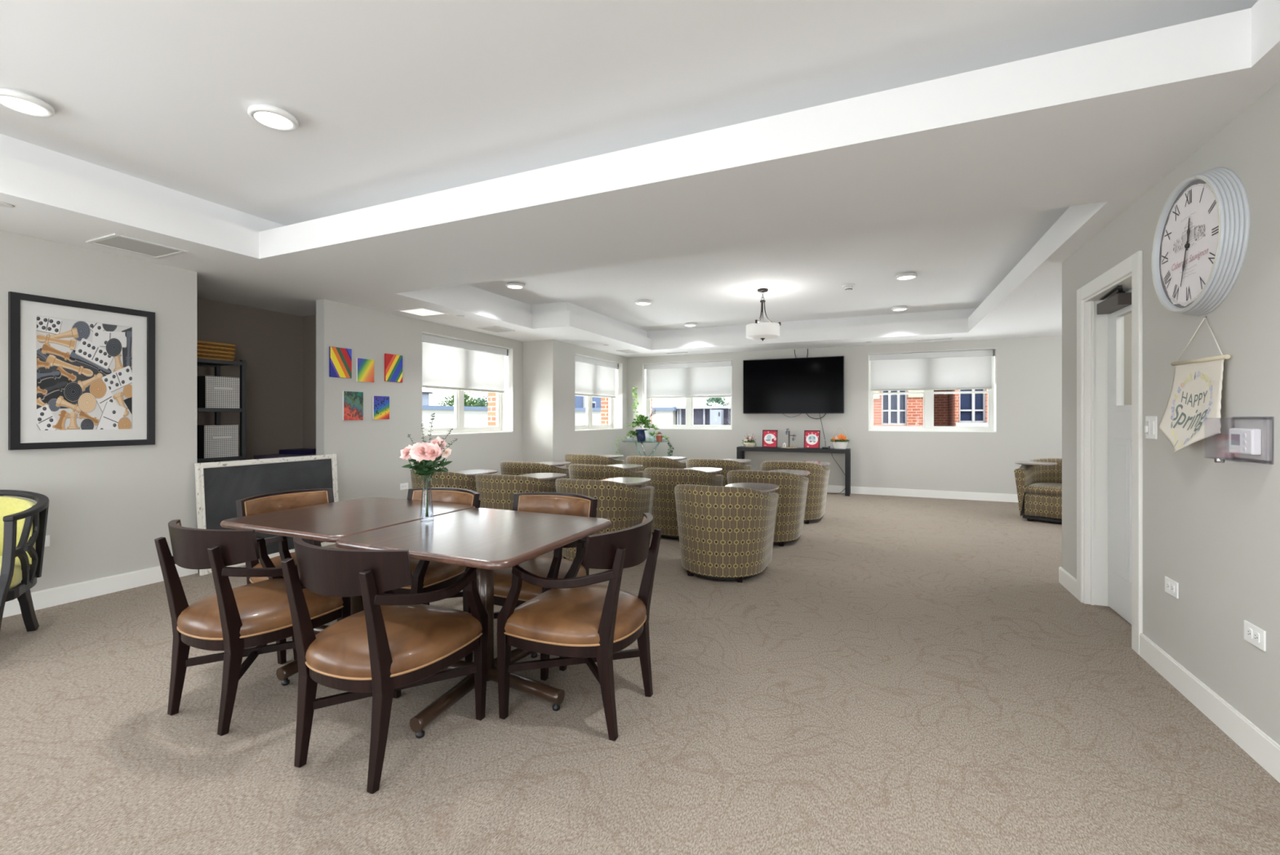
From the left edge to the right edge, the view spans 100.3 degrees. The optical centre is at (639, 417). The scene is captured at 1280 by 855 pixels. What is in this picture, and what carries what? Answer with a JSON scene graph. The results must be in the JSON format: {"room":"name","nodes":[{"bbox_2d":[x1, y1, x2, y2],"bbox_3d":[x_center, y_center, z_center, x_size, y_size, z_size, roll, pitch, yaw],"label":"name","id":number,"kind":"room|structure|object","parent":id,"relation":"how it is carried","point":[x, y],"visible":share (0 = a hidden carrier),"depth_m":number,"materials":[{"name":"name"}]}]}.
{"room":"care facility","nodes":[
{"label":"care facility","id":0,"kind":"room"},
{"bbox_2d":[196,297,315,528],"bbox_3d":[-4.178,0.043,4.658,1.080,2.440,3.320,0,0,24],"label":"wall","id":1,"kind":"structure","parent":0,"point":[277,348],"depth_m":5.88,"materials":[{"name":"brown paint"}]},
{"bbox_2d":[0,230,627,591],"bbox_3d":[-3.359,0.043,4.568,0.850,2.440,14.020,0,0,24],"label":"wall","id":2,"kind":"structure","parent":0,"point":[108,508],"depth_m":4.23,"materials":[{"name":"grey paint"}]},
{"bbox_2d":[8,291,155,449],"bbox_3d":[-3.852,-0.293,3.731,0.030,1.005,0.744,0,0,24],"label":"framed print","id":3,"kind":"object","parent":2,"relation":"attached to","point":[79,381],"visible":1,"depth_m":3.69,"materials":[{"name":"black"}]},
{"bbox_2d":[2,564,198,617],"bbox_3d":[-3.236,1.203,4.458,0.565,0.120,13.520,0,0,24],"label":"baseboard","id":4,"kind":"structure","parent":2,"relation":"attached to","point":[47,597],"depth_m":3.75,"materials":[{"name":"white paint"}]},
{"bbox_2d":[328,346,351,377],"bbox_3d":[-3.075,-0.559,5.491,0.018,0.306,0.241,0,0,24],"label":"canvas","id":5,"kind":"object","parent":2,"relation":"attached to","point":[340,358],"visible":1,"depth_m":5.47,"materials":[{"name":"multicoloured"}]},
{"bbox_2d":[342,391,363,420],"bbox_3d":[-3.017,-0.118,5.621,0.018,0.305,0.231,0,0,24],"label":"canvas","id":6,"kind":"object","parent":2,"relation":"attached to","point":[353,401],"visible":1,"depth_m":5.61,"materials":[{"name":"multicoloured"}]},
{"bbox_2d":[356,357,373,382],"bbox_3d":[-2.957,-0.503,5.756,0.018,0.252,0.208,0,0,24],"label":"canvas","id":7,"kind":"object","parent":2,"relation":"attached to","point":[365,366],"visible":1,"depth_m":5.75,"materials":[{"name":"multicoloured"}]},
{"bbox_2d":[373,395,389,419],"bbox_3d":[-2.876,-0.105,5.939,0.018,0.261,0.208,0,0,24],"label":"canvas","id":8,"kind":"object","parent":2,"relation":"attached to","point":[380,403],"visible":1,"depth_m":5.92,"materials":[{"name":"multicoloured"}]},
{"bbox_2d":[384,353,402,382],"bbox_3d":[-2.808,-0.558,6.093,0.018,0.311,0.237,0,0,24],"label":"canvas","id":9,"kind":"object","parent":2,"relation":"attached to","point":[393,362],"visible":1,"depth_m":6.07,"materials":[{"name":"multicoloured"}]},
{"bbox_2d":[422,331,512,435],"bbox_3d":[-2.414,-0.405,7.349,0.279,1.265,1.770,0,0,24],"label":"window","id":10,"kind":"structure","parent":2,"relation":"in","point":[504,400],"depth_m":7.95,"materials":[{"name":"white paint"}]},
{"bbox_2d":[422,333,507,392],"bbox_3d":[-2.395,-0.586,7.340,0.080,0.887,1.746,0,0,24],"label":"roller blind","id":11,"kind":"object","parent":10,"relation":"attached to","point":[446,363],"visible":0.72,"depth_m":7.28,"materials":[{"name":"white fabric"}]},
{"bbox_2d":[574,353,622,431],"bbox_3d":[-0.827,-0.405,9.565,0.279,1.265,1.770,0,0,24],"label":"window","id":12,"kind":"structure","parent":2,"relation":"in","point":[615,404],"depth_m":10.33,"materials":[{"name":"white paint"}]},
{"bbox_2d":[574,355,618,397],"bbox_3d":[-0.808,-0.586,9.557,0.080,0.887,1.746,0,0,24],"label":"roller blind","id":13,"kind":"object","parent":12,"relation":"attached to","point":[593,377],"visible":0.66,"depth_m":9.54,"materials":[{"name":"white fabric"}]},
{"bbox_2d":[488,391,608,426],"bbox_3d":[-1.808,-0.087,8.612,0.700,3.300,5.670,0,0,24],"label":"brick wall","id":14,"kind":"structure","parent":0,"point":[491,396],"depth_m":8.24,"materials":[{"name":"brick"}]},
{"bbox_2d":[0,0,1279,357],"bbox_3d":[0.330,-1.352,2.835,11.100,0.350,14.250,0,0,24],"label":"ceiling","id":15,"kind":"structure","parent":0,"point":[689,158],"depth_m":2.73,"materials":[{"name":"white paint"}]},
{"bbox_2d":[0,88,55,117],"bbox_3d":[-2.964,-1.509,2.565,0.212,0.036,0.212,0,0,24],"label":"recessed light","id":16,"kind":"object","parent":15,"relation":"in","point":[18,101],"visible":1,"depth_m":2.55,"materials":[{"name":"white plastic"}]},
{"bbox_2d":[0,96,47,115],"bbox_3d":[-2.964,-1.494,2.565,0.162,0.005,0.162,0,0,-35],"label":"diffuser","id":17,"kind":"object","parent":16,"relation":"attached to","point":[20,104],"depth_m":2.56,"materials":[{"name":"white plastic"}]},
{"bbox_2d":[85,233,188,258],"bbox_3d":[-3.453,-1.172,3.680,0.380,0.010,0.400,0,0,24],"label":"ceiling vent","id":18,"kind":"object","parent":15,"relation":"in","point":[115,241],"visible":1,"depth_m":3.66,"materials":[{"name":"white metal"}]},
{"bbox_2d":[247,103,298,131],"bbox_3d":[-1.846,-1.509,2.692,0.212,0.036,0.212,0,0,24],"label":"recessed light","id":19,"kind":"object","parent":15,"relation":"in","point":[271,117],"visible":1,"depth_m":2.67,"materials":[{"name":"white plastic"}]},
{"bbox_2d":[253,111,293,128],"bbox_3d":[-1.846,-1.494,2.692,0.162,0.005,0.162,0,0,-8],"label":"diffuser","id":20,"kind":"object","parent":19,"relation":"attached to","point":[271,120],"depth_m":2.69,"materials":[{"name":"white plastic"}]},
{"bbox_2d":[395,306,448,316],"bbox_3d":[-2.427,-1.172,5.965,0.400,0.010,0.390,0,0,24],"label":"recessed light","id":21,"kind":"object","parent":15,"relation":"in","point":[420,311],"visible":1,"depth_m":5.95,"materials":[{"name":"white plastic"}]},
{"bbox_2d":[402,308,442,315],"bbox_3d":[-2.427,-1.173,5.965,0.344,0.005,0.334,0,0,24],"label":"diffuser","id":22,"kind":"object","parent":21,"relation":"attached to","point":[419,312],"depth_m":5.97,"materials":[{"name":"white plastic"}]},
{"bbox_2d":[476,325,515,332],"bbox_3d":[-1.923,-1.172,7.147,0.320,0.010,0.400,0,0,24],"label":"ceiling vent","id":23,"kind":"object","parent":15,"relation":"in","point":[495,329],"visible":1,"depth_m":7.14,"materials":[{"name":"white metal"}]},
{"bbox_2d":[505,282,524,288],"bbox_3d":[-1.434,-1.509,6.131,0.212,0.036,0.212,0,0,24],"label":"recessed light","id":24,"kind":"object","parent":15,"relation":"in","point":[509,285],"visible":1,"depth_m":6.09,"materials":[{"name":"white plastic"}]},
{"bbox_2d":[746,288,781,340],"bbox_3d":[1.468,-1.220,6.389,0.397,0.615,0.406,0,0,24],"label":"pendant lamp","id":25,"kind":"object","parent":15,"relation":"hanging from","point":[762,331],"visible":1,"depth_m":6.26,"materials":[{"name":"white glass"}]},
{"bbox_2d":[895,272,917,279],"bbox_3d":[2.851,-1.509,5.726,0.212,0.036,0.212,0,0,24],"label":"recessed light","id":26,"kind":"object","parent":15,"relation":"in","point":[904,276],"visible":1,"depth_m":5.68,"materials":[{"name":"white plastic"}]},
{"bbox_2d":[0,492,1279,854],"bbox_3d":[0.330,1.363,2.835,11.100,0.200,14.250,0,0,24],"label":"floor","id":27,"kind":"structure","parent":0,"point":[900,675],"depth_m":2.12,"materials":[{"name":"carpet"}]},
{"bbox_2d":[0,489,48,631],"bbox_3d":[-3.606,0.851,2.823,0.617,0.855,0.679,0,0,-29],"label":"barrel armchair","id":28,"kind":"object","parent":27,"relation":"on","point":[23,522],"visible":1,"depth_m":2.99,"materials":[{"name":"black"}]},
{"bbox_2d":[196,357,245,462],"bbox_3d":[-4.234,0.355,4.817,0.450,1.815,1.005,0,0,24],"label":"shelving unit","id":29,"kind":"object","parent":27,"relation":"on","point":[216,363],"visible":0.22,"depth_m":5.16,"materials":[{"name":"black metal"}]},
{"bbox_2d":[196,340,235,360],"bbox_3d":[-4.159,-0.614,4.935,0.364,0.166,0.614,0,0,24],"label":"wicker basket","id":30,"kind":"object","parent":29,"relation":"on","point":[202,347],"visible":0.39,"depth_m":4.98,"materials":[{"name":"brown wicker"}]},
{"bbox_2d":[196,424,238,457],"bbox_3d":[-4.083,0.226,5.084,0.368,0.300,0.285,0,0,24],"label":"storage bin","id":31,"kind":"object","parent":29,"relation":"on","point":[213,441],"visible":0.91,"depth_m":4.98,"materials":[{"name":"grey fabric"}]},
{"bbox_2d":[196,375,239,408],"bbox_3d":[-4.079,-0.232,5.093,0.368,0.295,0.285,0,0,24],"label":"storage bin","id":32,"kind":"object","parent":29,"relation":"on","point":[212,392],"visible":0.86,"depth_m":4.98,"materials":[{"name":"grey fabric"}]},
{"bbox_2d":[154,519,351,735],"bbox_3d":[-1.736,0.856,2.410,0.593,0.817,0.572,0,0,24],"label":"chair","id":33,"kind":"object","parent":27,"relation":"on","point":[230,620],"visible":0.84,"depth_m":2.21,"materials":[{"name":"brown leather"}]},
{"bbox_2d":[194,453,338,575],"bbox_3d":[-3.290,0.817,4.830,0.099,0.894,1.215,0,0,24],"label":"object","id":34,"kind":"object","parent":27,"relation":"on","point":[219,485],"visible":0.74,"depth_m":4.67,"materials":[{"name":"stone"}]},
{"bbox_2d":[235,488,378,659],"bbox_3d":[-1.915,0.856,3.083,0.572,0.817,0.593,0,0,24],"label":"chair","id":35,"kind":"object","parent":27,"relation":"on","point":[286,500],"visible":0.3,"depth_m":3.09,"materials":[{"name":"brown wood"}]},
{"bbox_2d":[220,497,475,685],"bbox_3d":[-1.521,0.888,2.881,0.900,0.750,0.900,0,0,24],"label":"dining table","id":36,"kind":"object","parent":27,"relation":"on","point":[331,522],"visible":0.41,"depth_m":2.74,"materials":[{"name":"brown wood"}]},
{"bbox_2d":[280,536,488,793],"bbox_3d":[-0.984,0.856,2.082,0.593,0.817,0.572,0,0,22],"label":"chair","id":37,"kind":"object","parent":27,"relation":"on","point":[398,642],"visible":1,"depth_m":1.90,"materials":[{"name":"brown leather"}]},
{"bbox_2d":[391,487,480,604],"bbox_3d":[-1.282,0.856,3.122,0.593,0.817,0.572,0,0,24],"label":"chair","id":38,"kind":"object","parent":27,"relation":"on","point":[427,575],"visible":0.21,"depth_m":2.98,"materials":[{"name":"brown leather"}]},
{"bbox_2d":[410,469,497,491],"bbox_3d":[-1.952,0.892,5.516,0.824,0.742,0.727,0,0,26],"label":"tub chair","id":39,"kind":"object","parent":27,"relation":"on","point":[465,479],"visible":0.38,"depth_m":5.22,"materials":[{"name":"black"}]},
{"bbox_2d":[335,507,611,737],"bbox_3d":[-0.714,0.888,2.468,0.900,0.750,0.900,0,0,24],"label":"dining table","id":40,"kind":"object","parent":27,"relation":"on","point":[487,540],"visible":0.73,"depth_m":2.32,"materials":[{"name":"brown wood"}]},
{"bbox_3d":[-1.053,0.382,2.640,0.068,0.262,0.068,0,0,24],"label":"bud vase","id":41,"kind":"object","parent":40,"relation":"on","visible":0},
{"bbox_2d":[400,444,426,516],"bbox_3d":[-1.113,0.314,2.644,0.201,0.357,0.082,0,0,41],"label":"peony","id":42,"kind":"object","parent":41,"relation":"in","point":[405,452],"visible":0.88,"depth_m":2.66,"materials":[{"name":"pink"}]},
{"bbox_2d":[408,444,426,479],"bbox_3d":[-1.084,0.313,2.650,0.133,0.360,0.100,0,0,42],"label":"peony","id":43,"kind":"object","parent":41,"relation":"in","point":[414,445],"visible":0.32,"depth_m":2.64,"materials":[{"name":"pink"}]},
{"bbox_2d":[410,441,437,516],"bbox_3d":[-1.051,0.307,2.615,0.135,0.372,0.098,0,0,7],"label":"peony","id":44,"kind":"object","parent":41,"relation":"in","point":[419,450],"visible":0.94,"depth_m":2.60,"materials":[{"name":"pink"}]},
{"bbox_2d":[418,442,442,516],"bbox_3d":[-1.024,0.309,2.627,0.167,0.368,0.125,0,0,24],"label":"peony","id":45,"kind":"object","parent":41,"relation":"in","point":[433,451],"visible":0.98,"depth_m":2.59,"materials":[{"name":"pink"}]},
{"bbox_2d":[417,435,446,476],"bbox_3d":[-1.032,0.294,2.622,0.131,0.399,0.111,0,0,24],"label":"peony","id":46,"kind":"object","parent":41,"relation":"in","point":[437,439],"visible":0.28,"depth_m":2.64,"materials":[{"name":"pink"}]},
{"bbox_2d":[422,447,452,516],"bbox_3d":[-0.997,0.321,2.622,0.153,0.345,0.074,0,0,2],"label":"peony","id":47,"kind":"object","parent":41,"relation":"in","point":[446,452],"visible":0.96,"depth_m":2.62,"materials":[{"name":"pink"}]},
{"bbox_2d":[475,472,566,510],"bbox_3d":[-1.182,0.892,5.153,0.824,0.742,0.727,0,0,23],"label":"tub chair","id":48,"kind":"object","parent":27,"relation":"on","point":[495,491],"visible":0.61,"depth_m":4.84,"materials":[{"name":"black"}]},
{"bbox_2d":[462,492,597,680],"bbox_3d":[-0.566,0.856,2.913,0.593,0.817,0.572,0,0,24],"label":"chair","id":49,"kind":"object","parent":27,"relation":"on","point":[556,503],"visible":0.41,"depth_m":2.86,"materials":[{"name":"brown wood"}]},
{"bbox_2d":[500,461,570,482],"bbox_3d":[-1.318,0.892,6.570,0.824,0.742,0.727,0,0,24],"label":"tub chair","id":50,"kind":"object","parent":27,"relation":"on","point":[507,468],"visible":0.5,"depth_m":6.28,"materials":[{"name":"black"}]},
{"bbox_2d":[497,512,662,740],"bbox_3d":[-0.237,0.856,2.354,0.572,0.817,0.593,0,0,24],"label":"chair","id":51,"kind":"object","parent":27,"relation":"on","point":[577,620],"visible":1,"depth_m":2.18,"materials":[{"name":"brown leather"}]},
{"bbox_2d":[564,453,626,467],"bbox_3d":[-0.704,0.892,7.807,0.824,0.742,0.727,0,0,26],"label":"tub chair","id":52,"kind":"object","parent":27,"relation":"on","point":[583,459],"visible":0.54,"depth_m":7.51,"materials":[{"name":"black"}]},
{"bbox_2d":[555,476,654,559],"bbox_3d":[-0.360,0.892,4.765,0.824,0.742,0.727,0,0,25],"label":"tub chair","id":53,"kind":"object","parent":27,"relation":"on","point":[620,501],"visible":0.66,"depth_m":4.50,"materials":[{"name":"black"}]},
{"bbox_2d":[568,463,644,487],"bbox_3d":[-0.428,0.892,6.163,0.824,0.742,0.727,0,0,26],"label":"tub chair","id":54,"kind":"object","parent":27,"relation":"on","point":[576,471],"visible":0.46,"depth_m":5.87,"materials":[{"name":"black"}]},
{"bbox_2d":[622,440,668,456],"bbox_3d":[0.102,0.848,9.782,0.870,0.821,0.870,0,0,24],"label":"table","id":55,"kind":"object","parent":27,"relation":"on","point":[626,441],"visible":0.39,"depth_m":9.68,"materials":[{"name":"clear glass"}]},
{"bbox_2d":[615,430,639,459],"bbox_3d":[-0.219,0.557,9.768,0.468,0.663,0.264,0,0,-8],"label":"potted plant","id":56,"kind":"object","parent":55,"relation":"on","point":[630,437],"visible":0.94,"depth_m":9.74,"materials":[{"name":"green plant"}]},
{"bbox_2d":[624,386,652,440],"bbox_3d":[-0.007,-0.072,9.828,0.381,1.020,0.522,0,0,-43],"label":"potted plant","id":57,"kind":"object","parent":55,"relation":"on","point":[641,419],"visible":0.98,"depth_m":9.75,"materials":[{"name":"green plant"}]},
{"bbox_2d":[642,408,657,441],"bbox_3d":[0.183,0.143,9.717,0.286,0.590,0.293,0,0,-26],"label":"potted plant","id":58,"kind":"object","parent":55,"relation":"on","point":[646,431],"visible":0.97,"depth_m":9.65,"materials":[{"name":"green plant"}]},
{"bbox_2d":[626,455,687,486],"bbox_3d":[0.200,0.892,7.427,0.824,0.742,0.727,0,0,26],"label":"tub chair","id":59,"kind":"object","parent":27,"relation":"on","point":[672,462],"visible":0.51,"depth_m":7.13,"materials":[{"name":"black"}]},
{"bbox_2d":[644,466,724,537],"bbox_3d":[0.438,0.892,5.746,0.824,0.742,0.727,0,0,24],"label":"tub chair","id":60,"kind":"object","parent":27,"relation":"on","point":[664,480],"visible":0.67,"depth_m":5.47,"materials":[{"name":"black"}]},
{"bbox_2d":[685,458,751,486],"bbox_3d":[1.001,0.892,6.962,0.824,0.742,0.727,0,0,24],"label":"tub chair","id":61,"kind":"object","parent":27,"relation":"on","point":[726,464],"visible":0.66,"depth_m":6.65,"materials":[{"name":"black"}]},
{"bbox_2d":[674,482,778,582],"bbox_3d":[0.680,0.892,4.346,0.824,0.742,0.727,0,0,25],"label":"tub chair","id":62,"kind":"object","parent":27,"relation":"on","point":[726,532],"visible":1,"depth_m":4.07,"materials":[{"name":"fabric"}]},
{"bbox_2d":[726,469,809,546],"bbox_3d":[1.300,0.892,5.494,0.824,0.742,0.727,0,0,24],"label":"tub chair","id":63,"kind":"object","parent":27,"relation":"on","point":[792,491],"visible":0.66,"depth_m":5.21,"materials":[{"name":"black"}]},
{"bbox_2d":[736,445,850,496],"bbox_3d":[2.579,0.890,9.053,1.830,0.745,0.320,0,0,24],"label":"console table","id":64,"kind":"object","parent":27,"relation":"on","point":[740,450],"visible":0.73,"depth_m":8.78,"materials":[{"name":"black wood"}]},
{"bbox_2d":[741,433,757,447],"bbox_3d":[1.902,0.398,9.290,0.257,0.241,0.293,0,0,-17],"label":"flower basket","id":65,"kind":"object","parent":64,"relation":"on","point":[748,443],"visible":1,"depth_m":9.24,"materials":[{"name":"beige wicker"}]},
{"bbox_2d":[762,429,777,447],"bbox_3d":[2.214,0.367,9.106,0.250,0.299,0.065,0,0,23],"label":"picture","id":66,"kind":"object","parent":64,"relation":"on","point":[769,437],"visible":1,"depth_m":9.11,"materials":[{"name":"red paper"}]},
{"bbox_2d":[781,428,797,448],"bbox_3d":[2.510,0.346,8.996,0.270,0.343,0.270,0,0,24],"label":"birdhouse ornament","id":67,"kind":"object","parent":64,"relation":"on","point":[786,432],"visible":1,"depth_m":8.97,"materials":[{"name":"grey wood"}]},
{"bbox_2d":[804,430,820,448],"bbox_3d":[2.841,0.367,8.827,0.250,0.299,0.065,0,0,27],"label":"picture","id":68,"kind":"object","parent":64,"relation":"on","point":[811,437],"visible":1,"depth_m":8.83,"materials":[{"name":"red paper"}]},
{"bbox_2d":[831,426,849,448],"bbox_3d":[3.261,0.334,8.711,0.331,0.369,0.284,0,0,24],"label":"flower basket","id":69,"kind":"object","parent":64,"relation":"on","point":[837,443],"visible":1,"depth_m":8.65,"materials":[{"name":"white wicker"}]},
{"bbox_2d":[760,460,831,524],"bbox_3d":[1.903,0.892,6.593,0.824,0.742,0.727,0,0,26],"label":"tub chair","id":70,"kind":"object","parent":27,"relation":"on","point":[819,475],"visible":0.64,"depth_m":6.32,"materials":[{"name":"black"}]},
{"bbox_2d":[1013,457,1062,522],"bbox_3d":[5.128,0.892,6.547,0.727,0.742,0.824,0,0,-43],"label":"tub chair","id":71,"kind":"object","parent":27,"relation":"on","point":[1038,482],"visible":0.67,"depth_m":6.50,"materials":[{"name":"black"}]},
{"bbox_2d":[1024,482,1062,496],"bbox_3d":[5.102,0.874,6.500,0.624,0.102,0.584,0,0,-43],"label":"seat cushion","id":72,"kind":"object","parent":71,"relation":"on","point":[1032,489],"depth_m":6.42,"materials":[{"name":"fabric"}]},
{"bbox_3d":[-3.615,0.863,5.655,0.500,0.800,0.700,0,0,24],"label":"storage cart","id":73,"kind":"object","parent":27,"relation":"on","visible":0},
{"bbox_2d":[253,453,315,458],"bbox_3d":[-3.652,0.425,5.596,0.390,0.075,0.510,0,0,24],"label":"game box","id":74,"kind":"object","parent":73,"relation":"on","point":[268,455],"visible":0.36,"depth_m":5.43,"materials":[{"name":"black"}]},
{"bbox_2d":[279,448,315,454],"bbox_3d":[-3.618,0.365,5.706,0.300,0.045,0.260,0,0,18],"label":"game box","id":75,"kind":"object","parent":74,"relation":"on","point":[298,451],"visible":0.86,"depth_m":5.61,"materials":[{"name":"blue"}]},
{"bbox_2d":[627,335,1062,493],"bbox_3d":[3.973,0.043,8.816,9.100,2.440,0.300,0,0,24],"label":"wall","id":76,"kind":"structure","parent":0,"point":[1029,369],"depth_m":8.57,"materials":[{"name":"grey paint"}]},
{"bbox_2d":[642,360,732,429],"bbox_3d":[0.912,-0.405,10.166,1.770,1.265,0.279,0,0,24],"label":"window","id":77,"kind":"structure","parent":76,"relation":"in","point":[689,424],"depth_m":10.23,"materials":[{"name":"white paint"}]},
{"bbox_2d":[644,360,731,398],"bbox_3d":[0.904,-0.586,10.147,1.746,0.887,0.080,0,0,24],"label":"roller blind","id":78,"kind":"object","parent":77,"relation":"attached to","point":[704,379],"visible":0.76,"depth_m":10.14,"materials":[{"name":"white fabric"}]},
{"bbox_2d":[742,355,844,413],"bbox_3d":[2.617,-0.537,9.200,1.680,0.950,0.096,0,0,24],"label":"television","id":79,"kind":"object","parent":76,"relation":"attached to","point":[814,384],"visible":1,"depth_m":9.14,"materials":[{"name":"black"}]},
{"bbox_2d":[826,484,1017,502],"bbox_3d":[3.825,1.203,8.710,8.885,0.120,0.015,0,0,24],"label":"baseboard","id":80,"kind":"structure","parent":76,"relation":"attached to","point":[831,488],"depth_m":8.39,"materials":[{"name":"white paint"}]},
{"bbox_2d":[868,347,996,431],"bbox_3d":[4.609,-0.405,8.523,1.770,1.265,0.279,0,0,24],"label":"window","id":81,"kind":"structure","parent":76,"relation":"in","point":[928,395],"depth_m":8.54,"materials":[{"name":"white paint"}]},
{"bbox_2d":[869,349,994,404],"bbox_3d":[4.601,-0.616,8.505,1.746,0.827,0.080,0,0,24],"label":"roller blind","id":82,"kind":"object","parent":81,"relation":"attached to","point":[966,369],"visible":1,"depth_m":8.49,"materials":[{"name":"white fabric"}]},
{"bbox_2d":[1124,312,1131,404],"bbox_3d":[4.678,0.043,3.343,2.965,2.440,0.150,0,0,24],"label":"window","id":83,"kind":"structure","parent":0,"point":[1127,318],"depth_m":3.80,"materials":[{"name":"glass"}]},
{"bbox_2d":[1062,80,1279,744],"bbox_3d":[1.411,0.043,-0.173,0.150,2.440,9.230,0,0,24],"label":"wall","id":84,"kind":"structure","parent":0,"point":[1210,527],"depth_m":2.21,"materials":[{"name":"grey paint"}]},
{"bbox_2d":[1083,273,1131,606],"bbox_3d":[2.929,0.233,3.241,0.159,2.060,0.793,0,0,24],"label":"trim","id":85,"kind":"structure","parent":84,"relation":"attached to","point":[1095,325],"depth_m":3.59,"materials":[{"name":"white paint"}]},
{"bbox_2d":[1076,250,1142,654],"bbox_3d":[2.852,0.190,3.276,0.018,2.147,0.969,0,0,24],"label":"trim","id":86,"kind":"structure","parent":84,"relation":"attached to","point":[1133,264],"depth_m":2.88,"materials":[{"name":"white paint"}]},
{"bbox_2d":[1097,284,1131,623],"bbox_3d":[2.939,0.239,3.237,0.152,2.031,0.753,0,0,24],"label":"door","id":87,"kind":"structure","parent":84,"relation":"in","point":[1118,305],"depth_m":3.40,"materials":[{"name":"white paint"}]},
{"bbox_2d":[1144,416,1157,439],"bbox_3d":[2.613,0.053,2.740,0.019,0.116,0.116,0,0,24],"label":"dimmer switch","id":88,"kind":"object","parent":84,"relation":"attached to","point":[1151,422],"visible":1,"depth_m":2.72,"materials":[{"name":"white plastic"}]},
{"bbox_2d":[1058,566,1279,782],"bbox_3d":[2.803,1.203,-0.674,3.130,0.120,9.045,0,0,24],"label":"baseboard","id":89,"kind":"structure","parent":84,"relation":"attached to","point":[1257,744],"depth_m":2.22,"materials":[{"name":"white paint"}]},
{"bbox_2d":[1164,576,1178,598],"bbox_3d":[2.535,0.811,2.550,0.009,0.074,0.118,0,0,24],"label":"wall outlet","id":90,"kind":"object","parent":84,"relation":"attached to","point":[1171,587],"visible":1,"depth_m":2.54,"materials":[{"name":"white plastic"}]},
{"bbox_2d":[1158,315,1230,452],"bbox_3d":[2.385,-0.139,2.320,0.097,0.585,0.427,0,0,24],"label":"banner","id":91,"kind":"object","parent":84,"relation":"attached to","point":[1192,413],"visible":1,"depth_m":2.31,"materials":[{"name":"beige fabric"}]},
{"bbox_2d":[1151,167,1249,315],"bbox_3d":[2.389,-0.742,2.307,0.078,0.604,0.604,0,0,24],"label":"wall clock","id":92,"kind":"object","parent":84,"relation":"attached to","point":[1201,238],"visible":1,"depth_m":2.23,"materials":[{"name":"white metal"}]},
{"bbox_2d":[1229,427,1261,454],"bbox_3d":[2.289,0.091,2.025,0.031,0.096,0.144,0,0,24],"label":"thermostat","id":93,"kind":"object","parent":84,"relation":"attached to","point":[1242,441],"visible":1,"depth_m":2.00,"materials":[{"name":"white plastic"}]},
{"bbox_2d":[1244,619,1266,651],"bbox_3d":[2.285,0.811,1.988,0.009,0.074,0.118,0,0,24],"label":"wall outlet","id":94,"kind":"object","parent":84,"relation":"attached to","point":[1254,634],"visible":1,"depth_m":1.98,"materials":[{"name":"white plastic"}]},
{"label":"outside","id":95,"kind":"structure","parent":0,"visible":0},
{"bbox_3d":[4.061,1.663,9.138,120.000,0.100,140.000,0,0,24],"label":"ground","id":96,"kind":"structure","parent":95,"visible":0},
{"bbox_2d":[422,404,488,428],"bbox_3d":[-11.280,0.603,21.428,6.180,2.120,18.200,0,0,24],"label":"building","id":97,"kind":"structure","parent":96,"relation":"on","point":[474,416],"depth_m":21.86,"materials":[{"name":"grey"}]},
{"bbox_2d":[422,391,432,404],"bbox_3d":[-9.544,-0.767,22.845,1.000,0.620,0.800,0,0,24],"label":"rooftop unit","id":98,"kind":"object","parent":97,"relation":"on","point":[425,395],"visible":0.25,"depth_m":22.78,"materials":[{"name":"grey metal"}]},
{"bbox_2d":[438,391,487,406],"bbox_3d":[-12.682,-0.186,38.160,3.724,3.710,3.578,0,0,-34],"label":"tree","id":99,"kind":"object","parent":96,"relation":"on","point":[470,402],"visible":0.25,"depth_m":37.66,"materials":[{"name":"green plant"}]},
{"bbox_2d":[471,395,488,406],"bbox_3d":[-12.823,-0.017,42.835,3.810,3.522,3.565,0,0,37],"label":"tree","id":100,"kind":"object","parent":96,"relation":"on","point":[483,401],"visible":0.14,"depth_m":42.71,"materials":[{"name":"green plant"}]},
{"bbox_2d":[574,395,600,408],"bbox_3d":[-3.747,-1.037,34.166,4.400,5.400,10.600,0,0,24],"label":"house","id":101,"kind":"structure","parent":96,"relation":"on","point":[580,401],"depth_m":30.77,"materials":[{"name":"blue"}]},
{"bbox_2d":[574,405,730,425],"bbox_3d":[2.929,0.613,22.718,11.100,2.100,4.100,0,0,24],"label":"building","id":102,"kind":"structure","parent":96,"relation":"on","point":[676,415],"depth_m":21.43,"materials":[{"name":"grey"}]},
{"bbox_2d":[710,409,723,424],"bbox_3d":[2.932,0.688,20.435,0.500,1.950,0.370,0,0,24],"label":"tall cabinet","id":103,"kind":"object","parent":96,"relation":"on","point":[716,415],"visible":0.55,"depth_m":20.29,"materials":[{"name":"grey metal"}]},
{"bbox_2d":[703,397,730,405],"bbox_3d":[4.974,0.017,34.932,2.155,3.304,2.057,0,0,34],"label":"tree","id":104,"kind":"object","parent":96,"relation":"on","point":[717,400],"visible":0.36,"depth_m":34.71,"materials":[{"name":"green plant"}]},
{"bbox_2d":[873,389,987,426],"bbox_3d":[8.781,-0.637,14.526,6.750,4.600,1.920,0,0,24],"label":"brick building","id":105,"kind":"structure","parent":96,"relation":"on","point":[949,409],"depth_m":14.40,"materials":[{"name":"orange brick"}]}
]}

